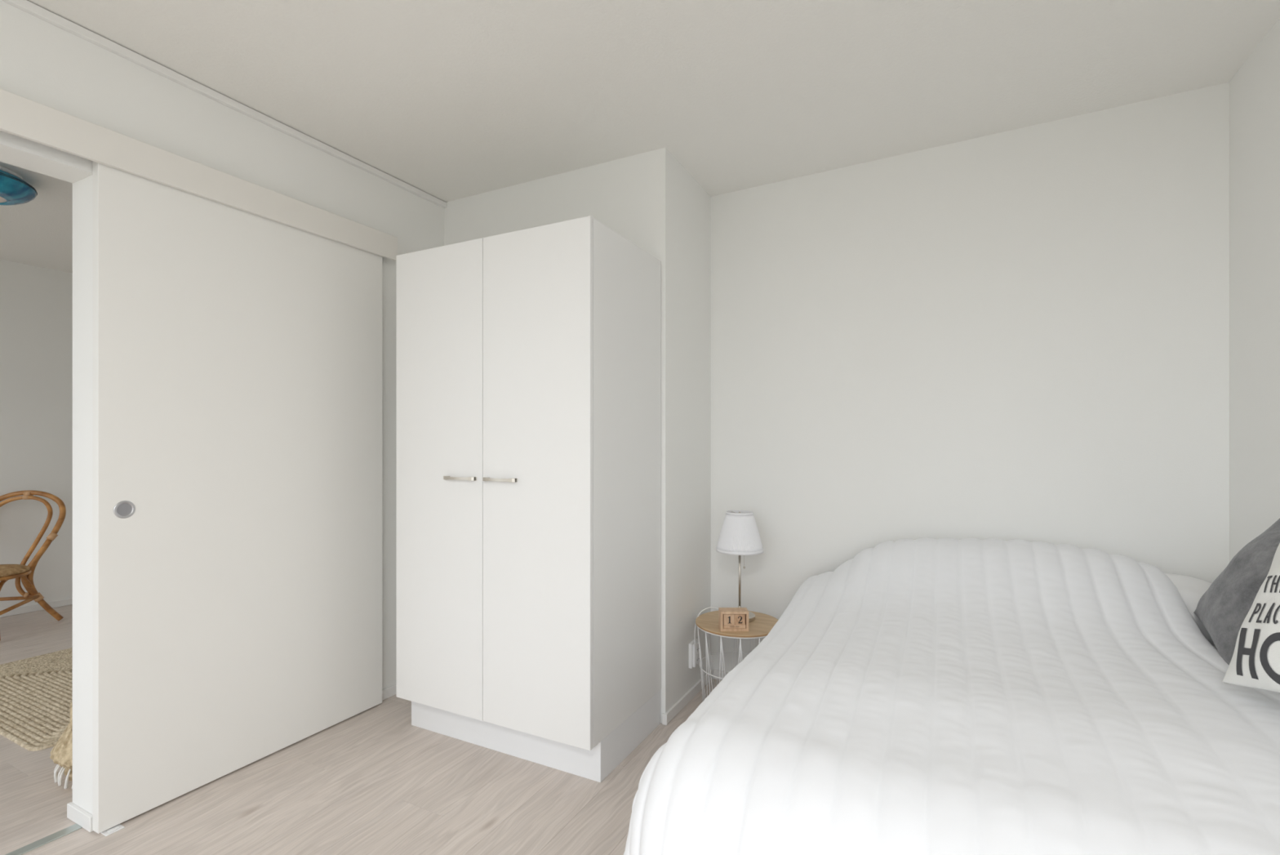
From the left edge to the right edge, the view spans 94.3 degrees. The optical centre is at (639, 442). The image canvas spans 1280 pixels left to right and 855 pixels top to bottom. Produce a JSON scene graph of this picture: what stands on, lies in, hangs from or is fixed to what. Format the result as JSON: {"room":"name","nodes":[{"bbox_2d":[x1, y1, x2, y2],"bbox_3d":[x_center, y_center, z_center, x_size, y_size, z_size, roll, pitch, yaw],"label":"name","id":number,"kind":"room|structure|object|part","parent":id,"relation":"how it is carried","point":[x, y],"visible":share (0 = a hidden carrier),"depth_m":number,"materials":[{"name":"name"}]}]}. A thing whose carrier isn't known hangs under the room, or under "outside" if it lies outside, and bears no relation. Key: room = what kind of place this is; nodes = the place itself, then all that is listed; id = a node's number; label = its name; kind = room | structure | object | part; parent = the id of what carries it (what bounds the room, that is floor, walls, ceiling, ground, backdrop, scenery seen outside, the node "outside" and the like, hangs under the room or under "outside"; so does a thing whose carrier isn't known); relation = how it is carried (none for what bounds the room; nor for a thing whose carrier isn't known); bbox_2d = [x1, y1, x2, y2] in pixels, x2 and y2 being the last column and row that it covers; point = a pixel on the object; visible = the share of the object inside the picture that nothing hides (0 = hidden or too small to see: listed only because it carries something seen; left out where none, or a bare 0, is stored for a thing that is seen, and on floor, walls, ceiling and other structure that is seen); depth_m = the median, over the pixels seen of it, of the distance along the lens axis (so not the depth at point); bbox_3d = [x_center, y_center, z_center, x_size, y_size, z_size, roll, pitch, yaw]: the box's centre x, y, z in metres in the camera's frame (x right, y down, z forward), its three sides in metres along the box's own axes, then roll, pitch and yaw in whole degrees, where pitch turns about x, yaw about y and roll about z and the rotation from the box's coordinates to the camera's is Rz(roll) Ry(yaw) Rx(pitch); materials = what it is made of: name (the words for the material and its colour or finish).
{"room":"bedroom","nodes":[
{"label":"bedroom","id":0,"kind":"room"},
{"bbox_2d":[0,259,72,610],"bbox_3d":[-4.956,-0.031,3.417,0.100,2.522,5.650,0,0,27],"label":"wall","id":1,"kind":"structure","parent":0,"point":[36,303],"depth_m":4.35,"materials":[{"name":"white paint"}]},
{"bbox_2d":[0,597,72,617],"bbox_3d":[-4.906,1.206,3.392,0.012,0.048,5.650,0,0,27],"label":"baseboard","id":2,"kind":"structure","parent":1,"relation":"attached to","point":[34,607],"depth_m":4.33,"materials":[{"name":"white paint"}]},
{"bbox_2d":[49,701,72,788],"bbox_3d":[-1.979,1.086,2.253,0.370,0.283,0.371,0,0,27],"label":"throw blanket","id":3,"kind":"object","parent":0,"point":[61,753],"visible":0.19,"depth_m":2.10,"materials":[{"name":"white fabric"}]},
{"bbox_3d":[-2.067,0.987,2.164,0.103,0.086,0.014,0,0,45],"label":"handle","id":4,"kind":"part","parent":3,"relation":"part of","materials":[{"name":"beige fabric"}]},
{"bbox_2d":[0,0,444,813],"bbox_3d":[-1.847,-0.031,1.820,0.152,2.522,5.650,0,0,27],"label":"wall","id":5,"kind":"structure","parent":0,"point":[43,63],"depth_m":1.95,"materials":[{"name":"white paint"}]},
{"bbox_2d":[72,182,73,801],"bbox_3d":[-1.857,0.146,1.977,0.010,2.072,0.049,0,0,27],"label":"door frame","id":6,"kind":"structure","parent":5,"relation":"attached to","point":[73,183],"depth_m":1.96,"materials":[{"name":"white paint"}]},
{"bbox_2d":[66,801,93,831],"bbox_3d":[-1.185,1.206,3.123,0.163,0.048,2.727,0,0,27],"label":"baseboard","id":7,"kind":"object","parent":5,"relation":"attached to","point":[77,814],"visible":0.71,"depth_m":1.91,"materials":[{"name":"white paint"}]},
{"bbox_2d":[0,88,397,261],"bbox_3d":[-1.705,-0.928,1.861,0.063,0.111,2.252,0,0,27],"label":"fascia","id":8,"kind":"object","parent":5,"relation":"attached to","point":[20,116],"visible":0.89,"depth_m":2.02,"materials":[{"name":"white laminate"}]},
{"bbox_2d":[92,160,382,833],"bbox_3d":[-1.469,0.153,2.333,0.041,2.137,1.055,0,0,27],"label":"door","id":9,"kind":"structure","parent":8,"relation":"hanging from","point":[237,353],"depth_m":2.18,"materials":[{"name":"white laminate"}]},
{"bbox_3d":[-1.663,0.215,1.916,0.005,0.057,0.057,0,0,27],"label":"finger pull","id":10,"kind":"part","parent":9,"relation":"part of","materials":[{"name":"silver metal"}]},
{"bbox_3d":[-1.663,0.215,1.915,0.001,0.041,0.041,0,0,27],"label":"dish","id":11,"kind":"part","parent":9,"relation":"part of","materials":[{"name":"silver metal"}]},
{"bbox_2d":[0,0,446,208],"bbox_3d":[-2.144,-1.275,1.052,0.020,0.026,4.812,0,0,27],"label":"trim","id":12,"kind":"structure","parent":5,"relation":"attached to","point":[25,6],"depth_m":2.13,"materials":[{"name":"white paint"}]},
{"bbox_2d":[382,684,395,700],"bbox_3d":[-1.146,1.206,3.003,0.012,0.048,0.405,0,0,27],"label":"baseboard","id":13,"kind":"structure","parent":5,"relation":"attached to","point":[387,692],"depth_m":2.87,"materials":[{"name":"white paint"}]},
{"bbox_2d":[0,604,720,854],"bbox_3d":[-1.876,1.290,1.835,7.026,0.120,5.850,0,0,27],"label":"floor","id":14,"kind":"structure","parent":0,"point":[372,781],"depth_m":2.04,"materials":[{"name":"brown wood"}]},
{"bbox_2d":[0,489,66,640],"bbox_3d":[-4.235,0.781,3.889,0.572,0.894,0.630,0,0,-13],"label":"rattan chair","id":15,"kind":"object","parent":14,"relation":"on","point":[7,571],"visible":1,"depth_m":4.03,"materials":[{"name":"wicker"}]},
{"bbox_3d":[-4.215,0.830,3.801,0.436,0.040,0.436,0,0,-13],"label":"seat","id":16,"kind":"part","parent":15,"relation":"part of","materials":[{"name":"wicker"}]},
{"bbox_2d":[0,647,72,750],"bbox_3d":[-2.565,1.224,3.591,1.418,0.011,2.058,0,0,27],"label":"jute rug","id":17,"kind":"object","parent":14,"relation":"on","point":[35,709],"visible":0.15,"depth_m":2.83,"materials":[{"name":"beige wicker"}]},
{"bbox_2d":[4,822,81,854],"bbox_3d":[-2.022,1.228,1.473,0.040,0.004,0.973,0,0,27],"label":"threshold","id":18,"kind":"object","parent":14,"relation":"on","point":[41,842],"visible":1,"depth_m":1.83,"materials":[{"name":"silver metal"}]},
{"bbox_2d":[100,823,124,835],"bbox_3d":[-1.683,1.227,1.890,0.058,0.006,0.048,0,0,27],"label":"guide","id":19,"kind":"object","parent":14,"relation":"on","point":[119,826],"visible":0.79,"depth_m":1.88,"materials":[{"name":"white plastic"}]},
{"bbox_2d":[395,215,661,782],"bbox_3d":[-0.478,0.217,2.552,0.970,2.026,0.611,0,0,27],"label":"wardrobe","id":20,"kind":"object","parent":14,"relation":"on","point":[528,361],"visible":1,"depth_m":2.28,"materials":[{"name":"white wood"}]},
{"bbox_3d":[-0.821,0.142,2.424,0.477,1.876,0.018,0,0,27],"label":"door","id":21,"kind":"part","parent":20,"relation":"part of","materials":[{"name":"white plastic"}]},
{"bbox_3d":[-0.717,0.140,2.345,0.162,0.014,0.026,0,0,27],"label":"handle","id":22,"kind":"part","parent":20,"relation":"part of","materials":[{"name":"silver metal"}]},
{"bbox_3d":[-0.536,0.140,2.253,0.157,0.014,0.026,0,0,27],"label":"handle","id":23,"kind":"part","parent":20,"relation":"part of","materials":[{"name":"silver metal"}]},
{"bbox_3d":[-0.389,0.142,2.202,0.490,1.876,0.018,0,0,27],"label":"door","id":24,"kind":"part","parent":20,"relation":"part of","materials":[{"name":"white plastic"}]},
{"bbox_3d":[-0.043,0.142,2.356,0.016,1.876,0.563,0,0,27],"label":"panel","id":25,"kind":"part","parent":20,"relation":"part of","materials":[{"name":"white plastic"}]},
{"bbox_2d":[695,610,777,701],"bbox_3d":[0.455,1.025,2.751,0.394,0.393,0.394,0,0,27],"label":"side table","id":26,"kind":"object","parent":14,"relation":"on","point":[708,622],"visible":0.4,"depth_m":2.71,"materials":[{"name":"brown wood"}]},
{"bbox_2d":[694,510,763,644],"bbox_3d":[0.443,0.662,2.828,0.296,0.673,0.221,0,0,43],"label":"table lamp","id":27,"kind":"object","parent":26,"relation":"on","point":[740,535],"visible":0.93,"depth_m":2.74,"materials":[{"name":"white fabric"}]},
{"bbox_3d":[0.340,0.894,2.855,0.158,0.208,0.025,0,0,2],"label":"cord","id":28,"kind":"part","parent":27,"relation":"part of","materials":[{"name":"white plastic"}]},
{"bbox_3d":[0.471,0.416,2.803,0.219,0.165,0.219,0,0,27],"label":"lamp shade","id":29,"kind":"part","parent":27,"relation":"part of","materials":[{"name":"white fabric"}]},
{"bbox_2d":[718,607,748,631],"bbox_3d":[0.417,0.785,2.643,0.124,0.086,0.066,0,0,0],"label":"calendar","id":30,"kind":"object","parent":26,"relation":"on","point":[730,619],"visible":1,"depth_m":2.62,"materials":[{"name":"brown wood"}]},
{"bbox_3d":[1.123,0.972,1.705,1.330,0.515,1.570,0,0,27],"label":"bed","id":31,"kind":"object","parent":14,"relation":"on","visible":0},
{"bbox_2d":[623,537,1279,854],"bbox_3d":[0.946,0.758,1.666,1.481,0.772,1.870,0,0,27],"label":"quilt","id":32,"kind":"object","parent":31,"relation":"on","point":[922,695],"visible":1,"depth_m":1.30,"materials":[{"name":"white fabric"}]},
{"bbox_2d":[1194,518,1279,664],"bbox_3d":[1.735,0.423,1.668,0.208,0.412,0.435,0,0,35],"label":"cushion","id":33,"kind":"object","parent":32,"relation":"on","point":[1223,608],"visible":0.68,"depth_m":1.66,"materials":[{"name":"grey fabric"}]},
{"bbox_2d":[1222,542,1279,692],"bbox_3d":[1.478,0.371,1.262,0.213,0.418,0.455,0,0,9],"label":"cushion","id":34,"kind":"object","parent":32,"relation":"on","point":[1255,662],"visible":1,"depth_m":1.35,"materials":[{"name":"white fabric"}]},
{"bbox_2d":[1164,573,1214,644],"bbox_3d":[1.795,0.561,2.062,0.475,0.203,0.359,0,0,27],"label":"bed pillow","id":35,"kind":"object","parent":31,"relation":"on","point":[1191,589],"visible":0.08,"depth_m":1.97,"materials":[{"name":"white fabric"}]},
{"bbox_2d":[444,147,676,722],"bbox_3d":[-0.444,-0.031,2.951,1.310,2.522,0.120,0,0,27],"label":"wall","id":36,"kind":"structure","parent":0,"point":[634,197],"depth_m":2.69,"materials":[{"name":"white paint"}]},
{"bbox_2d":[662,712,667,724],"bbox_3d":[0.109,1.206,2.593,0.024,0.048,0.012,0,0,27],"label":"baseboard","id":37,"kind":"structure","parent":36,"relation":"attached to","point":[664,716],"depth_m":2.59,"materials":[{"name":"white paint"}]},
{"bbox_2d":[0,0,1279,273],"bbox_3d":[-1.876,-1.352,1.835,7.026,0.120,5.850,0,0,27],"label":"ceiling","id":38,"kind":"structure","parent":0,"point":[449,100],"depth_m":2.07,"materials":[{"name":"white paint"}]},
{"bbox_2d":[0,165,37,205],"bbox_3d":[-3.129,-1.222,2.793,0.414,0.140,0.414,0,0,27],"label":"ceiling lamp","id":39,"kind":"object","parent":38,"relation":"attached to","point":[14,190],"visible":1,"depth_m":2.82,"materials":[{"name":"blue glass"}]},
{"bbox_2d":[0,196,6,203],"bbox_3d":[-3.129,-1.161,2.793,0.212,0.019,0.212,0,0,27],"label":"bulb","id":40,"kind":"object","parent":39,"relation":"attached to","point":[2,199],"depth_m":2.85,"materials":[{"name":"white glass"}]},
{"bbox_3d":[-3.129,-1.278,2.793,0.316,0.028,0.316,0,0,27],"label":"ceiling plate","id":41,"kind":"part","parent":39,"relation":"part of","materials":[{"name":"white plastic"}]},
{"bbox_2d":[676,160,711,701],"bbox_3d":[0.216,-0.031,2.939,0.126,2.522,0.462,0,0,27],"label":"wall","id":42,"kind":"structure","parent":0,"point":[693,202],"depth_m":2.88,"materials":[{"name":"white paint"}]},
{"bbox_2d":[665,668,712,722],"bbox_3d":[0.243,1.206,2.850,0.013,0.048,0.568,0,0,27],"label":"baseboard","id":43,"kind":"structure","parent":42,"relation":"attached to","point":[695,688],"depth_m":2.79,"materials":[{"name":"white paint"}]},
{"bbox_2d":[688,638,699,668],"bbox_3d":[0.265,1.019,2.870,0.036,0.118,0.084,0,0,27],"label":"wall socket","id":44,"kind":"object","parent":42,"relation":"attached to","point":[694,653],"visible":0.83,"depth_m":2.84,"materials":[{"name":"white plastic"}]},
{"bbox_2d":[696,644,699,653],"bbox_3d":[0.280,0.994,2.865,0.002,0.045,0.045,0,0,27],"label":"outlet","id":45,"kind":"object","parent":44,"relation":"attached to","point":[697,645],"depth_m":2.86,"materials":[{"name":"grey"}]},
{"bbox_2d":[696,653,699,663],"bbox_3d":[0.280,1.044,2.865,0.002,0.045,0.045,0,0,27],"label":"outlet","id":46,"kind":"object","parent":44,"relation":"attached to","point":[697,655],"depth_m":2.86,"materials":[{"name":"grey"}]},
{"bbox_2d":[711,82,1229,677],"bbox_3d":[1.260,-0.031,2.679,2.226,2.522,0.124,0,0,29],"label":"wall","id":47,"kind":"structure","parent":0,"point":[1023,333],"depth_m":2.51,"materials":[{"name":"white paint"}]},
{"bbox_2d":[713,668,728,679],"bbox_3d":[1.247,1.206,2.613,1.980,0.048,0.012,0,0,30],"label":"baseboard","id":48,"kind":"structure","parent":47,"relation":"attached to","point":[715,670],"depth_m":3.08,"materials":[{"name":"white paint"}]},
{"bbox_2d":[1229,17,1279,561],"bbox_3d":[0.944,-0.031,-0.255,0.100,2.522,5.308,0,0,27],"label":"wall","id":49,"kind":"structure","parent":0,"point":[1255,88],"depth_m":1.95,"materials":[{"name":"white paint"}]}
]}

